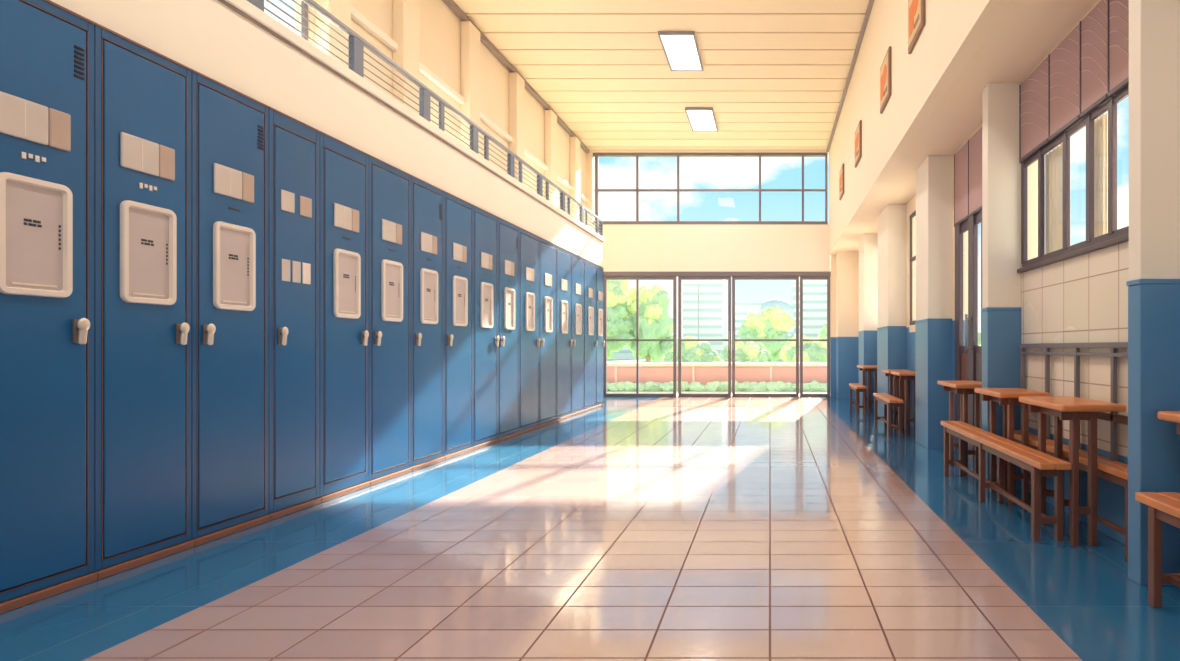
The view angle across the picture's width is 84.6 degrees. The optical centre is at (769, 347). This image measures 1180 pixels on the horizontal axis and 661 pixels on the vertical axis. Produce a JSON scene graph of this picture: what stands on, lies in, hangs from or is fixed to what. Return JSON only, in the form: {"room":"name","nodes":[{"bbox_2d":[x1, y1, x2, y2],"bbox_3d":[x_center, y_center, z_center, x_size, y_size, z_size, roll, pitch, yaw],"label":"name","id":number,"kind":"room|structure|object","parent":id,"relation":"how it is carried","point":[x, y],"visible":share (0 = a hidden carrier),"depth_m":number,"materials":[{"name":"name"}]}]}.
{"room":"school corridor","nodes":[
{"label":"school corridor","id":0,"kind":"room"},
{"bbox_2d":[50,0,603,266],"bbox_3d":[-3.325,-1.667,2.435,0.850,0.525,16.870,0,0,0],"label":"wall","id":1,"kind":"structure","parent":0,"point":[235,44],"depth_m":4.01,"materials":[{"name":"white paint"}]},
{"bbox_2d":[247,0,602,236],"bbox_3d":[-2.950,-2.083,2.420,0.060,0.305,16.840,0,0,0],"label":"gallery railing","id":2,"kind":"object","parent":1,"relation":"on","point":[357,44],"visible":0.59,"depth_m":5.27,"materials":[{"name":"metal"}]},
{"bbox_2d":[295,0,588,224],"bbox_3d":[-3.750,-1.520,3.325,0.240,5.040,18.650,0,0,0],"label":"wall","id":3,"kind":"structure","parent":0,"point":[446,53],"depth_m":7.44,"materials":[{"name":"beige paint"}]},
{"bbox_2d":[301,0,307,40],"bbox_3d":[-3.768,-2.860,3.625,0.025,1.460,2.830,0,0,0],"label":"window","id":4,"kind":"structure","parent":3,"relation":"in","point":[304,21],"depth_m":5.00,"materials":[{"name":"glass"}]},
{"bbox_2d":[442,0,588,152],"bbox_3d":[-3.715,-4.004,3.320,0.070,0.068,18.640,0,0,0],"label":"trim","id":5,"kind":"structure","parent":3,"relation":"attached to","point":[451,4],"depth_m":8.65,"materials":[{"name":"beige wood"}]},
{"bbox_2d":[0,396,1179,660],"bbox_3d":[-0.975,1.030,3.425,5.850,0.060,18.850,0,0,0],"label":"floor","id":6,"kind":"structure","parent":0,"point":[677,528],"depth_m":2.76,"materials":[{"name":"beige tile"}]},
{"bbox_2d":[0,0,96,613],"bbox_3d":[-3.153,-0.199,2.439,0.594,2.398,0.448,0,0,0],"label":"locker","id":7,"kind":"object","parent":6,"relation":"on","point":[47,48],"visible":1,"depth_m":2.48,"materials":[{"name":"blue metal"}]},
{"bbox_2d":[91,23,193,579],"bbox_3d":[-3.153,-0.199,2.887,0.594,2.398,0.445,0,0,0],"label":"locker","id":8,"kind":"object","parent":6,"relation":"on","point":[142,96],"visible":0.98,"depth_m":2.85,"materials":[{"name":"blue metal"}]},
{"bbox_2d":[191,70,270,546],"bbox_3d":[-3.153,-0.199,3.350,0.594,2.398,0.476,0,0,0],"label":"locker","id":9,"kind":"object","parent":6,"relation":"on","point":[230,128],"visible":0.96,"depth_m":3.31,"materials":[{"name":"blue metal"}]},
{"bbox_2d":[267,107,320,520],"bbox_3d":[-3.153,-0.199,3.792,0.594,2.398,0.405,0,0,0],"label":"locker","id":10,"kind":"object","parent":6,"relation":"on","point":[294,145],"visible":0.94,"depth_m":3.78,"materials":[{"name":"blue metal"}]},
{"bbox_2d":[318,131,369,502],"bbox_3d":[-3.153,-0.199,4.240,0.594,2.398,0.486,0,0,0],"label":"locker","id":11,"kind":"object","parent":6,"relation":"on","point":[344,168],"visible":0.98,"depth_m":4.20,"materials":[{"name":"blue metal"}]},
{"bbox_2d":[369,155,411,485],"bbox_3d":[-3.153,-0.199,4.746,0.594,2.398,0.523,0,0,0],"label":"locker","id":12,"kind":"object","parent":6,"relation":"on","point":[389,186],"visible":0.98,"depth_m":4.71,"materials":[{"name":"blue metal"}]},
{"bbox_2d":[411,175,444,471],"bbox_3d":[-3.153,-0.199,5.262,0.594,2.398,0.505,0,0,0],"label":"locker","id":13,"kind":"object","parent":6,"relation":"on","point":[427,200],"visible":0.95,"depth_m":5.25,"materials":[{"name":"blue metal"}]},
{"bbox_2d":[444,191,473,459],"bbox_3d":[-3.153,-0.199,5.785,0.594,2.398,0.536,0,0,0],"label":"locker","id":14,"kind":"object","parent":6,"relation":"on","point":[458,213],"visible":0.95,"depth_m":5.77,"materials":[{"name":"blue metal"}]},
{"bbox_2d":[472,205,498,449],"bbox_3d":[-3.153,-0.199,6.332,0.594,2.398,0.554,0,0,0],"label":"locker","id":15,"kind":"object","parent":6,"relation":"on","point":[485,224],"visible":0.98,"depth_m":6.29,"materials":[{"name":"blue metal"}]},
{"bbox_2d":[498,217,519,441],"bbox_3d":[-3.153,-0.199,6.887,0.594,2.398,0.551,0,0,0],"label":"locker","id":16,"kind":"object","parent":6,"relation":"on","point":[508,233],"visible":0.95,"depth_m":6.87,"materials":[{"name":"blue metal"}]},
{"bbox_2d":[519,227,540,433],"bbox_3d":[-3.153,-0.199,7.473,0.594,2.398,0.618,0,0,0],"label":"locker","id":17,"kind":"object","parent":6,"relation":"on","point":[529,340],"visible":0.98,"depth_m":7.41,"materials":[{"name":"blue metal"}]},
{"bbox_2d":[539,237,556,426],"bbox_3d":[-3.153,-0.199,8.093,0.594,2.398,0.616,0,0,0],"label":"locker","id":18,"kind":"object","parent":6,"relation":"on","point":[547,250],"visible":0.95,"depth_m":8.07,"materials":[{"name":"blue metal"}]},
{"bbox_2d":[556,245,572,420],"bbox_3d":[-3.153,-0.199,8.719,0.594,2.398,0.631,0,0,0],"label":"locker","id":19,"kind":"object","parent":6,"relation":"on","point":[564,341],"visible":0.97,"depth_m":8.70,"materials":[{"name":"blue metal"}]},
{"bbox_2d":[571,252,584,415],"bbox_3d":[-3.153,-0.199,9.351,0.594,2.398,0.630,0,0,0],"label":"locker","id":20,"kind":"object","parent":6,"relation":"on","point":[577,262],"visible":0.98,"depth_m":9.33,"materials":[{"name":"blue metal"}]},
{"bbox_2d":[584,258,596,411],"bbox_3d":[-3.153,-0.199,10.000,0.594,2.398,0.665,0,0,0],"label":"locker","id":21,"kind":"object","parent":6,"relation":"on","point":[590,342],"visible":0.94,"depth_m":9.95,"materials":[{"name":"blue metal"}]},
{"bbox_2d":[596,264,604,407],"bbox_3d":[-3.153,-0.199,10.567,0.594,2.398,0.465,0,0,0],"label":"locker","id":22,"kind":"object","parent":6,"relation":"on","point":[599,270],"visible":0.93,"depth_m":10.54,"materials":[{"name":"blue metal"}]},
{"bbox_2d":[849,383,866,413],"bbox_3d":[1.380,0.790,9.750,0.160,0.420,0.900,0,0,0],"label":"wooden bench","id":23,"kind":"object","parent":6,"relation":"on","point":[857,387],"visible":1,"depth_m":9.39,"materials":[{"name":"orange wood"}]},
{"bbox_2d":[857,365,876,412],"bbox_3d":[1.585,0.640,9.800,0.330,0.720,0.700,0,0,0],"label":"wooden table","id":24,"kind":"object","parent":6,"relation":"on","point":[865,368],"visible":0.85,"depth_m":9.53,"materials":[{"name":"orange wood"}]},
{"bbox_2d":[873,393,903,436],"bbox_3d":[1.410,0.790,7.450,0.160,0.420,1.100,0,0,0],"label":"wooden bench","id":25,"kind":"object","parent":6,"relation":"on","point":[891,401],"visible":1,"depth_m":7.02,"materials":[{"name":"orange wood"}]},
{"bbox_2d":[882,369,911,427],"bbox_3d":[1.620,0.640,7.875,0.320,0.720,0.450,0,0,0],"label":"wooden table","id":26,"kind":"object","parent":6,"relation":"on","point":[887,372],"visible":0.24,"depth_m":7.73,"materials":[{"name":"orange wood"}]},
{"bbox_2d":[891,371,914,435],"bbox_3d":[1.620,0.640,7.250,0.320,0.720,0.500,0,0,0],"label":"wooden table","id":27,"kind":"object","parent":6,"relation":"on","point":[907,376],"visible":0.74,"depth_m":7.08,"materials":[{"name":"orange wood"}]},
{"bbox_2d":[937,381,981,474],"bbox_3d":[1.599,0.640,5.075,0.318,0.720,0.550,0,0,0],"label":"wooden table","id":28,"kind":"object","parent":6,"relation":"on","point":[963,388],"visible":0.69,"depth_m":4.88,"materials":[{"name":"orange wood"}]},
{"bbox_2d":[941,421,1071,541],"bbox_3d":[1.440,0.790,4.035,0.160,0.420,1.830,0,0,0],"label":"wooden bench","id":29,"kind":"object","parent":6,"relation":"on","point":[1036,462],"visible":1,"depth_m":3.58,"materials":[{"name":"orange wood"}]},
{"bbox_2d":[974,388,1049,504],"bbox_3d":[1.599,0.640,4.130,0.318,0.720,0.500,0,0,0],"label":"wooden table","id":30,"kind":"object","parent":6,"relation":"on","point":[1007,397],"visible":0.8,"depth_m":3.96,"materials":[{"name":"orange wood"}]},
{"bbox_2d":[1014,342,1127,562],"bbox_3d":[1.720,0.485,3.580,0.130,1.030,1.600,0,0,0],"label":"wooden bench","id":31,"kind":"object","parent":6,"relation":"on","point":[1111,470],"visible":0.31,"depth_m":3.27,"materials":[{"name":"orange wood"}]},
{"bbox_2d":[1019,396,1125,545],"bbox_3d":[1.599,0.640,3.325,0.318,0.720,0.550,0,0,0],"label":"wooden table","id":32,"kind":"object","parent":6,"relation":"on","point":[1073,409],"visible":0.92,"depth_m":3.13,"materials":[{"name":"orange wood"}]},
{"bbox_2d":[1135,492,1179,607],"bbox_3d":[1.555,0.790,1.825,0.170,0.420,1.350,0,0,0],"label":"wooden bench","id":33,"kind":"object","parent":6,"relation":"on","point":[1162,506],"visible":1,"depth_m":2.38,"materials":[{"name":"orange wood"}]},
{"bbox_2d":[1157,411,1179,434],"bbox_3d":[1.675,0.627,2.210,0.210,0.745,0.620,0,0,0],"label":"wooden table","id":34,"kind":"object","parent":6,"relation":"on","point":[1172,416],"visible":1,"depth_m":2.44,"materials":[{"name":"orange wood"}]},
{"bbox_2d":[453,0,868,149],"bbox_3d":[-1.300,-4.100,3.425,5.200,0.120,18.850,0,0,0],"label":"ceiling","id":35,"kind":"structure","parent":0,"point":[774,74],"depth_m":8.87,"materials":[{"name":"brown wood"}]},
{"bbox_2d":[658,31,702,70],"bbox_3d":[-1.195,-4.017,8.425,0.470,0.044,1.050,0,0,0],"label":"ceiling light","id":36,"kind":"object","parent":35,"relation":"attached to","point":[681,49],"depth_m":8.36,"materials":[{"name":"white plastic"}]},
{"bbox_2d":[685,107,717,131],"bbox_3d":[-1.195,-4.017,10.925,0.470,0.044,1.050,0,0,0],"label":"ceiling light","id":37,"kind":"object","parent":35,"relation":"attached to","point":[701,119],"depth_m":10.88,"materials":[{"name":"white plastic"}]},
{"bbox_2d":[586,150,858,398],"bbox_3d":[-0.900,-1.535,12.500,5.700,5.070,0.600,0,0,0],"label":"wall","id":38,"kind":"structure","parent":0,"point":[626,247],"depth_m":12.65,"materials":[{"name":"white paint"}]},
{"bbox_2d":[603,276,676,396],"bbox_3d":[-2.664,-0.235,12.710,1.492,2.470,0.080,0,0,0],"label":"window","id":39,"kind":"structure","parent":38,"relation":"in","point":[605,278],"depth_m":12.67,"materials":[{"name":"clear glass"}]},
{"bbox_2d":[678,276,730,396],"bbox_3d":[-1.337,-0.235,12.678,1.082,2.470,0.143,0,0,0],"label":"door","id":40,"kind":"structure","parent":38,"relation":"in","point":[680,278],"depth_m":12.67,"materials":[{"name":"clear glass"}]},
{"bbox_2d":[593,153,827,223],"bbox_3d":[-1.220,-3.260,12.710,4.800,1.480,0.100,0,0,0],"label":"window","id":41,"kind":"structure","parent":38,"relation":"in","point":[597,190],"depth_m":12.67,"materials":[{"name":"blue glass"}]},
{"bbox_2d":[603,272,830,276],"bbox_3d":[-1.090,-1.515,12.710,4.660,0.090,0.140,0,0,0],"label":"trim","id":42,"kind":"structure","parent":38,"relation":"attached to","point":[677,274],"depth_m":12.64,"materials":[{"name":"brown metal"}]},
{"bbox_2d":[732,276,798,396],"bbox_3d":[-0.092,-0.235,12.678,1.367,2.470,0.143,0,0,0],"label":"door","id":43,"kind":"structure","parent":38,"relation":"in","point":[734,278],"depth_m":12.67,"materials":[{"name":"clear glass"}]},
{"bbox_2d":[800,276,829,396],"bbox_3d":[0.921,-0.235,12.710,0.618,2.470,0.080,0,0,0],"label":"window","id":44,"kind":"structure","parent":38,"relation":"in","point":[802,278],"depth_m":12.67,"materials":[{"name":"clear glass"}]},
{"bbox_2d":[858,234,877,407],"bbox_3d":[1.677,-0.450,10.599,0.247,2.900,0.608,0,0,0],"label":"wall pillar","id":45,"kind":"structure","parent":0,"point":[868,243],"depth_m":10.30,"materials":[{"name":"white paint"}]},
{"bbox_2d":[877,204,905,423],"bbox_3d":[1.677,-0.450,8.599,0.247,2.900,0.808,0,0,0],"label":"wall pillar","id":46,"kind":"structure","parent":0,"point":[891,330],"depth_m":8.20,"materials":[{"name":"white paint"}]},
{"bbox_2d":[909,325,914,332],"bbox_3d":[1.860,-0.245,7.450,0.120,0.090,1.120,0,0,0],"label":"wall","id":47,"kind":"structure","parent":0,"point":[911,327],"depth_m":7.86,"materials":[{"name":"beige paint"}]},
{"bbox_2d":[829,0,1010,254],"bbox_3d":[1.260,-2.985,3.325,0.120,2.170,18.650,0,0,0],"label":"wall","id":48,"kind":"structure","parent":0,"point":[952,32],"depth_m":6.07,"materials":[{"name":"beige paint"}]},
{"bbox_2d":[839,163,843,199],"bbox_3d":[1.182,-2.740,10.250,0.034,0.480,0.500,0,0,0],"label":"framed poster","id":49,"kind":"object","parent":48,"relation":"attached to","point":[841,173],"visible":1,"depth_m":10.14,"materials":[{"name":"paper"}]},
{"bbox_2d":[826,0,873,151],"bbox_3d":[1.175,-4.014,3.320,0.050,0.048,18.640,0,0,0],"label":"trim","id":50,"kind":"structure","parent":48,"relation":"attached to","point":[870,4],"depth_m":8.76,"materials":[{"name":"beige wood"}]},
{"bbox_2d":[855,120,861,167],"bbox_3d":[1.182,-2.740,8.350,0.034,0.480,0.500,0,0,0],"label":"framed poster","id":51,"kind":"object","parent":48,"relation":"attached to","point":[858,133],"visible":1,"depth_m":8.19,"materials":[{"name":"paper"}]},
{"bbox_2d":[880,46,890,113],"bbox_3d":[1.182,-2.740,6.370,0.034,0.480,0.500,0,0,0],"label":"framed poster","id":52,"kind":"object","parent":48,"relation":"attached to","point":[885,70],"visible":1,"depth_m":6.28,"materials":[{"name":"paper"}]},
{"bbox_2d":[908,0,924,53],"bbox_3d":[1.182,-2.740,5.030,0.034,0.480,0.500,0,0,0],"label":"framed poster","id":53,"kind":"object","parent":48,"relation":"attached to","point":[916,8],"visible":1,"depth_m":5.00,"materials":[{"name":"paper"}]},
{"bbox_2d":[915,156,951,448],"bbox_3d":[1.677,-0.450,6.379,0.247,2.900,0.528,0,0,0],"label":"wall pillar","id":54,"kind":"structure","parent":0,"point":[933,323],"depth_m":6.12,"materials":[{"name":"white paint"}]},
{"bbox_2d":[835,0,1098,254],"bbox_3d":[1.621,-1.960,3.325,0.599,0.120,18.650,0,0,0],"label":"ceiling soffit","id":55,"kind":"structure","parent":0,"point":[1026,32],"depth_m":4.37,"materials":[{"name":"beige paint"}]},
{"bbox_2d":[981,83,1021,487],"bbox_3d":[1.677,-0.450,4.499,0.247,2.900,0.128,0,0,0],"label":"wall pillar","id":56,"kind":"structure","parent":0,"point":[1001,309],"depth_m":4.44,"materials":[{"name":"white paint"}]},
{"bbox_2d":[906,152,1128,544],"bbox_3d":[1.860,-0.450,6.295,0.120,2.900,6.590,0,0,0],"label":"wall","id":57,"kind":"structure","parent":0,"point":[1083,298],"depth_m":3.70,"materials":[{"name":"beige tile"}]},
{"bbox_2d":[910,211,915,324],"bbox_3d":[1.813,-1.000,7.450,0.022,1.410,1.100,0,0,0],"label":"window","id":58,"kind":"structure","parent":57,"relation":"in","point":[913,214],"depth_m":7.94,"materials":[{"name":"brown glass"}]},
{"bbox_2d":[954,127,981,226],"bbox_3d":[1.786,-1.520,5.377,0.020,0.700,1.234,0,0,0],"label":"roller blind","id":59,"kind":"object","parent":57,"relation":"attached to","point":[968,160],"visible":0.6,"depth_m":5.56,"materials":[{"name":"pink fabric"}]},
{"bbox_2d":[955,209,981,461],"bbox_3d":[1.776,-0.435,5.375,0.096,2.870,1.260,0,0,0],"label":"door","id":60,"kind":"structure","parent":57,"relation":"in","point":[968,359],"depth_m":5.54,"materials":[{"name":"brown wood"}]},
{"bbox_2d":[1017,84,1128,272],"bbox_3d":[1.794,-1.204,3.720,0.059,1.333,1.430,0,0,0],"label":"window","id":61,"kind":"structure","parent":57,"relation":"in","point":[1114,236],"depth_m":3.62,"materials":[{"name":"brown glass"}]},
{"bbox_2d":[1019,0,1128,162],"bbox_3d":[1.786,-1.597,3.717,0.020,0.555,1.414,0,0,0],"label":"roller blind","id":62,"kind":"object","parent":61,"relation":"attached to","point":[1090,65],"visible":0.94,"depth_m":3.60,"materials":[{"name":"pink fabric"}]},
{"bbox_2d":[1045,112,1107,253],"bbox_3d":[1.860,-0.950,3.800,0.024,0.700,0.760,0,0,0],"label":"window curtain","id":63,"kind":"object","parent":61,"relation":"hanging from","point":[1054,159],"visible":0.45,"depth_m":3.94,"materials":[{"name":"beige fabric"}]},
{"bbox_2d":[956,0,1100,152],"bbox_3d":[1.860,-1.890,4.505,0.120,0.020,3.010,0,0,0],"label":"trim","id":64,"kind":"structure","parent":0,"point":[1099,0],"depth_m":4.02,"materials":[{"name":"beige paint"}]},
{"bbox_2d":[1126,0,1179,584],"bbox_3d":[1.677,-0.450,2.654,0.247,2.900,0.098,0,0,0],"label":"wall pillar","id":65,"kind":"structure","parent":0,"point":[1153,284],"depth_m":2.61,"materials":[{"name":"white paint"}]},
{"label":"outside","id":66,"kind":"structure","parent":0,"visible":0},
{"bbox_2d":[607,358,826,395],"bbox_3d":[0.000,1.120,60.000,180.000,0.080,200.000,0,0,0],"label":"ground","id":67,"kind":"structure","parent":66,"point":[608,360],"depth_m":15.39,"materials":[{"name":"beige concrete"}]},
{"bbox_2d":[607,280,633,358],"bbox_3d":[-8.073,-1.165,29.013,3.337,4.491,2.590,0,0,0],"label":"tree","id":68,"kind":"object","parent":67,"relation":"on","point":[617,297],"visible":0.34,"depth_m":28.53,"materials":[{"name":"green plant"}]},
{"bbox_2d":[608,302,663,358],"bbox_3d":[-13.500,-2.060,62.925,5.060,6.280,6.150,0,0,0],"label":"building","id":69,"kind":"structure","parent":67,"relation":"on","point":[624,353],"depth_m":60.01,"materials":[{"name":"white"}]},
{"bbox_2d":[623,284,677,361],"bbox_3d":[-5.693,-0.995,30.048,3.306,4.149,2.320,0,0,0],"label":"tree","id":70,"kind":"object","parent":67,"relation":"on","point":[655,322],"visible":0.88,"depth_m":29.34,"materials":[{"name":"green plant"}]},
{"bbox_2d":[683,284,698,338],"bbox_3d":[-7.675,-2.560,62.925,1.510,7.280,6.150,0,0,0],"label":"building","id":71,"kind":"structure","parent":67,"relation":"on","point":[690,291],"depth_m":60.01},
{"bbox_2d":[663,336,721,361],"bbox_3d":[-3.239,0.222,25.969,2.480,1.492,1.718,0,0,0],"label":"bush","id":72,"kind":"object","parent":67,"relation":"on","point":[692,351],"visible":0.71,"depth_m":25.48,"materials":[{"name":"green plant"}]},
{"bbox_2d":[698,280,726,358],"bbox_3d":[-5.750,-3.060,62.925,2.360,8.280,6.150,0,0,0],"label":"building","id":73,"kind":"structure","parent":67,"relation":"on","point":[712,301],"depth_m":60.01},
{"bbox_2d":[607,362,826,384],"bbox_3d":[-1.000,0.730,16.200,30.200,0.700,0.520,0,0,0],"label":"wall","id":74,"kind":"structure","parent":67,"relation":"on","point":[662,372],"depth_m":16.00,"materials":[{"name":"brick"}]},
{"bbox_2d":[607,380,826,390],"bbox_3d":[-2.509,0.928,15.590,13.462,0.304,0.418,0,0,0],"label":"hedge","id":75,"kind":"object","parent":67,"relation":"on","point":[814,385],"visible":0.29,"depth_m":15.47,"materials":[{"name":"green plant"}]},
{"bbox_2d":[720,337,770,361],"bbox_3d":[-0.979,0.245,25.476,1.872,1.436,1.876,0,0,-26],"label":"bush","id":76,"kind":"object","parent":67,"relation":"on","point":[745,351],"visible":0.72,"depth_m":24.87,"materials":[{"name":"green plant"}]},
{"bbox_2d":[735,303,762,338],"bbox_3d":[-2.050,-1.860,68.925,3.760,5.880,6.150,0,0,0],"label":"building","id":77,"kind":"structure","parent":67,"relation":"on","point":[741,309],"depth_m":66.00,"materials":[{"name":"white"}]},
{"bbox_2d":[738,306,795,361],"bbox_3d":[-0.171,-0.489,31.075,2.970,3.138,2.696,0,0,0],"label":"tree","id":78,"kind":"object","parent":67,"relation":"on","point":[773,322],"visible":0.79,"depth_m":30.18,"materials":[{"name":"green plant"}]},
{"bbox_2d":[760,298,793,360],"bbox_3d":[0.600,-1.660,55.000,3.060,5.480,3.060,0,0,0],"label":"domed building","id":79,"kind":"structure","parent":67,"relation":"on","point":[785,305],"depth_m":54.01,"materials":[{"name":"white"}]},
{"bbox_2d":[790,281,799,336],"bbox_3d":[2.650,-2.710,62.925,0.960,7.580,6.150,0,0,0],"label":"building","id":80,"kind":"structure","parent":67,"relation":"on","point":[793,285],"depth_m":60.01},
{"bbox_2d":[780,335,826,361],"bbox_3d":[1.582,0.204,25.950,2.345,1.518,1.894,0,0,0],"label":"bush","id":81,"kind":"object","parent":67,"relation":"on","point":[813,351],"visible":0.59,"depth_m":25.45,"materials":[{"name":"green plant"}]},
{"bbox_2d":[799,277,826,341],"bbox_3d":[4.475,-3.260,62.925,2.710,8.680,6.150,0,0,0],"label":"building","id":82,"kind":"structure","parent":67,"relation":"on","point":[814,291],"depth_m":60.01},
{"bbox_2d":[817,324,826,341],"bbox_3d":[3.751,-0.273,33.007,2.593,2.705,2.263,0,0,0],"label":"tree","id":83,"kind":"object","parent":67,"relation":"on","point":[823,334],"visible":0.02,"depth_m":32.67,"materials":[{"name":"green plant"}]},
{"bbox_2d":[978,332,980,345],"bbox_3d":[7.964,-1.236,30.979,5.229,4.633,3.188,0,0,0],"label":"tree","id":84,"kind":"object","parent":67,"relation":"on","point":[979,333],"visible":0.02,"depth_m":29.64,"materials":[{"name":"green plant"}]}
]}

